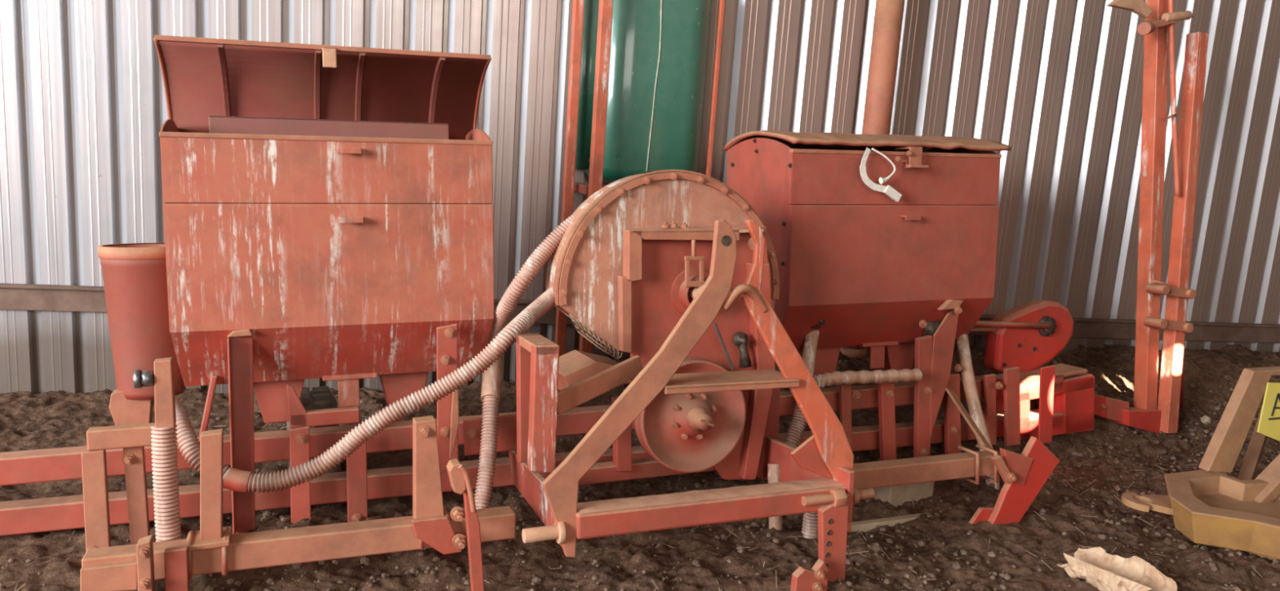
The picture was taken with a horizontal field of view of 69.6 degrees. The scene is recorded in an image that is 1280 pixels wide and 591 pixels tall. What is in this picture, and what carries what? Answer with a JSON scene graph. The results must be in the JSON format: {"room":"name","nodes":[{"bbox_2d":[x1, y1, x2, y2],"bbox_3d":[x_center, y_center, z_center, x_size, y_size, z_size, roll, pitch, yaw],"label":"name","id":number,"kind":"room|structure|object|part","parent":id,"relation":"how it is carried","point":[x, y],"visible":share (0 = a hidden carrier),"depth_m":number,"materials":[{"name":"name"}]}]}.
{"room":"farm building","nodes":[
{"label":"farm building","id":0,"kind":"room"},
{"bbox_2d":[0,0,1279,393],"bbox_3d":[0.609,-1.139,4.599,10.055,3.750,0.041,1,10,-14],"label":"wall","id":1,"kind":"structure","parent":0,"point":[83,110],"depth_m":4.61,"materials":[{"name":"silver metal"}]},
{"bbox_2d":[0,283,1279,342],"bbox_3d":[0.427,0.115,4.752,9.900,0.198,0.049,1,10,-14],"label":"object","id":2,"kind":"structure","parent":1,"relation":"attached to","point":[13,296],"depth_m":4.55,"materials":[{"name":"metal"}]},
{"bbox_2d":[0,343,1279,590],"bbox_3d":[-0.095,1.377,-1.027,18.000,0.445,15.500,4,10,0],"label":"floor","id":3,"kind":"structure","parent":0,"point":[28,421],"depth_m":3.31,"materials":[{"name":"brown soil"}]},
{"bbox_2d":[0,0,1208,590],"bbox_3d":[0.296,-0.254,3.334,5.586,2.631,1.604,1,10,-17],"label":"planter","id":4,"kind":"object","parent":3,"relation":"on","point":[328,209],"visible":0.94,"depth_m":3.10,"materials":[{"name":"red paint"}]},
{"bbox_2d":[97,242,186,399],"bbox_3d":[-1.663,0.077,3.101,0.273,0.520,0.273,4,10,0],"label":"canister","id":5,"kind":"object","parent":4,"relation":"on","point":[134,274],"depth_m":2.98,"materials":[{"name":"paint"}]},
{"bbox_3d":[-1.193,0.673,2.545,0.112,0.018,0.120,-2,7,-21],"label":"clamp plate","id":6,"kind":"part","parent":4,"relation":"part of","materials":[{"name":"red metal"}]},
{"bbox_3d":[-1.177,0.524,2.528,0.068,0.306,0.050,-2,7,-21],"label":"shank arm","id":7,"kind":"part","parent":4,"relation":"part of"},
{"bbox_3d":[-1.132,0.363,3.036,0.061,0.151,0.015,-2,7,-21],"label":"meter frame","id":8,"kind":"part","parent":4,"relation":"part of","materials":[{"name":"red paint"}]},
{"bbox_3d":[-1.077,-0.696,3.215,1.048,0.281,0.319,-2,7,-21],"label":"lid","id":9,"kind":"part","parent":4,"relation":"part of","materials":[{"name":"paint"}]},
{"bbox_3d":[-1.056,0.408,3.084,0.222,0.051,0.040,-2,7,-21],"label":"meter frame","id":10,"kind":"part","parent":4,"relation":"part of","materials":[{"name":"red paint"}]},
{"bbox_3d":[-0.629,0.514,2.727,0.086,0.306,0.060,-2,7,-21],"label":"shank arm","id":11,"kind":"part","parent":4,"relation":"part of"},
{"bbox_3d":[-0.599,0.709,2.713,0.143,0.114,0.020,-2,7,-21],"label":"clamp plate","id":12,"kind":"part","parent":4,"relation":"part of","materials":[{"name":"red paint"}]},
{"bbox_3d":[-0.481,0.731,2.667,0.058,0.362,0.025,-2,7,-21],"label":"depth lever","id":13,"kind":"part","parent":4,"relation":"part of","materials":[{"name":"red paint"}]},
{"bbox_3d":[-0.345,0.318,2.860,0.071,0.399,0.045,-2,7,-21],"label":"post","id":14,"kind":"part","parent":4,"relation":"part of","materials":[{"name":"red metal"}]},
{"bbox_3d":[-0.328,0.633,2.962,0.022,0.136,0.786,-2,7,-21],"label":"rail","id":15,"kind":"part","parent":4,"relation":"part of","materials":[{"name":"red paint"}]},
{"bbox_3d":[-0.281,0.328,2.678,0.087,0.381,0.050,-2,7,-21],"label":"upright post","id":16,"kind":"part","parent":4,"relation":"part of","materials":[{"name":"red metal"}]},
{"bbox_3d":[-0.066,0.501,3.319,0.062,0.271,0.050,-2,7,-21],"label":"case post","id":17,"kind":"part","parent":4,"relation":"part of","materials":[{"name":"red metal"}]},
{"bbox_3d":[0.005,0.262,2.635,0.586,0.956,0.022,-2,7,-21],"label":"hitch leg","id":18,"kind":"part","parent":4,"relation":"part of","materials":[{"name":"red metal"}]},
{"bbox_3d":[0.095,0.634,3.424,0.830,0.060,0.060,-2,7,-21],"label":"case rail","id":19,"kind":"part","parent":4,"relation":"part of","materials":[{"name":"red metal"}]},
{"bbox_2d":[631,228,763,232],"bbox_3d":[0.188,-0.219,3.129,0.494,0.012,0.060,-2,7,-21],"label":"metal bar","id":20,"kind":"object","parent":4,"relation":"attached to","point":[690,230],"depth_m":3.08,"materials":[{"name":"red metal"}]},
{"bbox_3d":[0.472,0.484,3.395,0.069,0.395,0.050,-2,7,-21],"label":"case post","id":21,"kind":"part","parent":4,"relation":"part of","materials":[{"name":"red metal"}]},
{"bbox_3d":[0.492,0.272,2.845,0.408,1.010,0.022,-2,7,-21],"label":"hitch leg","id":22,"kind":"part","parent":4,"relation":"part of","materials":[{"name":"orange paint"}]},
{"bbox_3d":[0.541,0.606,3.192,0.022,0.187,0.676,-2,7,-21],"label":"rail","id":23,"kind":"part","parent":4,"relation":"part of","materials":[{"name":"red metal"}]},
{"bbox_3d":[0.964,-0.656,3.951,1.047,0.083,0.610,-2,7,-21],"label":"lid","id":24,"kind":"part","parent":4,"relation":"part of","materials":[{"name":"red metal"}]},
{"bbox_2d":[859,147,902,201],"bbox_3d":[0.951,-0.477,3.632,0.196,0.205,0.036,2,10,-13],"label":"strap","id":25,"kind":"object","parent":4,"relation":"hanging from","point":[888,190],"visible":1,"depth_m":3.63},
{"bbox_3d":[1.352,0.526,3.744,0.043,0.192,0.452,2,10,-9],"label":"drag arm","id":26,"kind":"part","parent":4,"relation":"part of"},
{"bbox_3d":[1.615,0.158,4.287,0.253,0.023,0.020,0,11,-21],"label":"drive rod","id":27,"kind":"part","parent":4,"relation":"part of","materials":[{"name":"red metal"}]},
{"bbox_3d":[1.343,0.645,3.409,0.096,0.112,0.020,-2,7,-21],"label":"clamp plate","id":28,"kind":"part","parent":4,"relation":"part of","materials":[{"name":"red metal"}]},
{"bbox_3d":[1.696,0.135,4.240,0.479,0.047,0.028,0,11,-21],"label":"drive rod","id":29,"kind":"part","parent":4,"relation":"part of","materials":[{"name":"red paint"}]},
{"bbox_3d":[1.435,0.750,3.484,0.359,0.427,0.030,-2,7,-21],"label":"opener blade","id":30,"kind":"part","parent":4,"relation":"part of","materials":[{"name":"red paint"}]},
{"bbox_3d":[1.917,0.511,4.347,0.478,0.281,0.140,-2,7,-21],"label":"frame","id":31,"kind":"part","parent":4,"relation":"part of","materials":[{"name":"red paint"}]},
{"bbox_2d":[1019,363,1087,383],"bbox_3d":[1.883,0.370,4.329,0.419,0.052,0.160,-2,7,-21],"label":"lid","id":32,"kind":"object","parent":4,"relation":"attached to","point":[1029,373],"depth_m":4.31,"materials":[{"name":"red metal"}]},
{"bbox_3d":[2.487,-0.501,4.470,0.194,2.249,0.075,-2,7,-21],"label":"marker arm","id":33,"kind":"part","parent":4,"relation":"part of","materials":[{"name":"orange paint"}]},
{"bbox_3d":[2.513,-1.030,4.337,0.259,1.110,0.032,3,10,-5],"label":"marker rod","id":34,"kind":"part","parent":4,"relation":"part of","materials":[{"name":"orange paint"}]},
{"bbox_3d":[2.759,0.360,4.686,0.057,0.438,0.024,-2,7,-21],"label":"marker rod","id":35,"kind":"part","parent":4,"relation":"part of","materials":[{"name":"red paint"}]},
{"bbox_3d":[2.652,-0.290,4.505,0.130,1.949,0.108,-2,7,-21],"label":"marker arm","id":36,"kind":"part","parent":4,"relation":"part of","materials":[{"name":"orange paint"}]},
{"bbox_2d":[14,395,1262,590],"bbox_3d":[0.624,0.779,3.236,5.046,0.196,2.296,4,10,0],"label":"litter","id":37,"kind":"object","parent":3,"relation":"on","point":[615,395],"visible":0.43,"depth_m":3.23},
{"bbox_2d":[554,0,724,356],"bbox_3d":[-0.057,-0.522,4.538,0.715,2.168,0.616,0,11,-20],"label":"tank","id":38,"kind":"object","parent":3,"relation":"on","point":[637,68],"visible":0.65,"depth_m":4.27,"materials":[{"name":"green plastic"}]},
{"bbox_3d":[-0.336,-0.503,4.322,0.045,2.168,0.045,0,11,-20],"label":"frame post","id":39,"kind":"part","parent":38,"relation":"part of","materials":[{"name":"red metal"}]},
{"bbox_3d":[-0.205,-0.471,4.191,0.052,2.168,0.052,0,11,-20],"label":"frame post","id":40,"kind":"part","parent":38,"relation":"part of","materials":[{"name":"red metal"}]},
{"bbox_3d":[0.009,-1.055,4.507,0.558,1.000,0.520,0,11,-20],"label":"tank","id":41,"kind":"part","parent":38,"relation":"part of","materials":[{"name":"green plastic"}]},
{"bbox_3d":[0.326,-0.488,4.496,0.022,2.168,0.022,0,11,-20],"label":"frame post","id":42,"kind":"part","parent":38,"relation":"part of","materials":[{"name":"red metal"}]},
{"bbox_2d":[0,348,1279,590],"bbox_3d":[1.157,0.675,3.611,6.017,0.397,3.128,4,10,0],"label":"stones","id":43,"kind":"object","parent":3,"relation":"on","point":[266,513],"visible":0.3,"depth_m":3.29},
{"bbox_2d":[840,0,905,359],"bbox_3d":[1.201,-1.060,4.574,0.152,2.818,0.152,4,10,0],"label":"pipe","id":44,"kind":"object","parent":3,"relation":"on","point":[888,17],"visible":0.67,"depth_m":4.51,"materials":[{"name":"metal"}]},
{"bbox_2d":[850,512,932,532],"bbox_3d":[0.933,0.855,3.445,0.381,0.040,0.030,0,11,-23],"label":"wooden strip","id":45,"kind":"object","parent":3,"relation":"on","point":[865,526],"visible":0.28,"depth_m":3.41,"materials":[{"name":"brown wood"}]},
{"bbox_2d":[872,481,934,506],"bbox_3d":[1.031,0.768,3.704,0.288,0.105,0.160,-4,13,-38],"label":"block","id":46,"kind":"object","parent":3,"relation":"on","point":[896,495],"visible":0.23,"depth_m":3.61,"materials":[{"name":"beige wood"}]},
{"bbox_2d":[1057,546,1177,590],"bbox_3d":[1.538,0.909,2.993,0.191,0.109,0.335,-4,13,-39],"label":"crumpled paper","id":47,"kind":"object","parent":3,"relation":"on","point":[1103,571],"visible":1,"depth_m":3.00,"materials":[{"name":"beige paper"}]},
{"bbox_2d":[1121,366,1279,562],"bbox_3d":[2.536,0.640,3.627,1.206,0.619,0.641,-3,12,-33],"label":"implement","id":48,"kind":"object","parent":3,"relation":"on","point":[1208,506],"visible":1,"depth_m":3.70,"materials":[{"name":"yellow paint"}]},
{"bbox_3d":[2.574,0.517,3.848,0.477,0.449,0.050,1,10,-18],"label":"leg","id":49,"kind":"part","parent":48,"relation":"part of","materials":[{"name":"yellow paint"}]},
{"bbox_3d":[2.748,0.645,4.089,0.050,0.355,0.343,13,14,42],"label":"leg","id":50,"kind":"part","parent":48,"relation":"part of","materials":[{"name":"yellow paint"}]},
{"bbox_3d":[2.651,0.682,3.750,0.368,0.353,0.090,1,10,-18],"label":"leg","id":51,"kind":"part","parent":48,"relation":"part of","materials":[{"name":"yellow paint"}]},
{"bbox_3d":[2.730,0.506,3.862,0.336,0.296,0.006,1,10,-18],"label":"warning plate","id":52,"kind":"part","parent":48,"relation":"part of","materials":[{"name":"yellow metal"}]},
{"bbox_2d":[1200,415,1211,423],"bbox_3d":[2.888,0.690,4.795,0.178,0.167,0.161,-2,12,-32],"label":"clod","id":53,"kind":"object","parent":3,"relation":"on","point":[1205,419],"visible":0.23,"depth_m":4.73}
]}

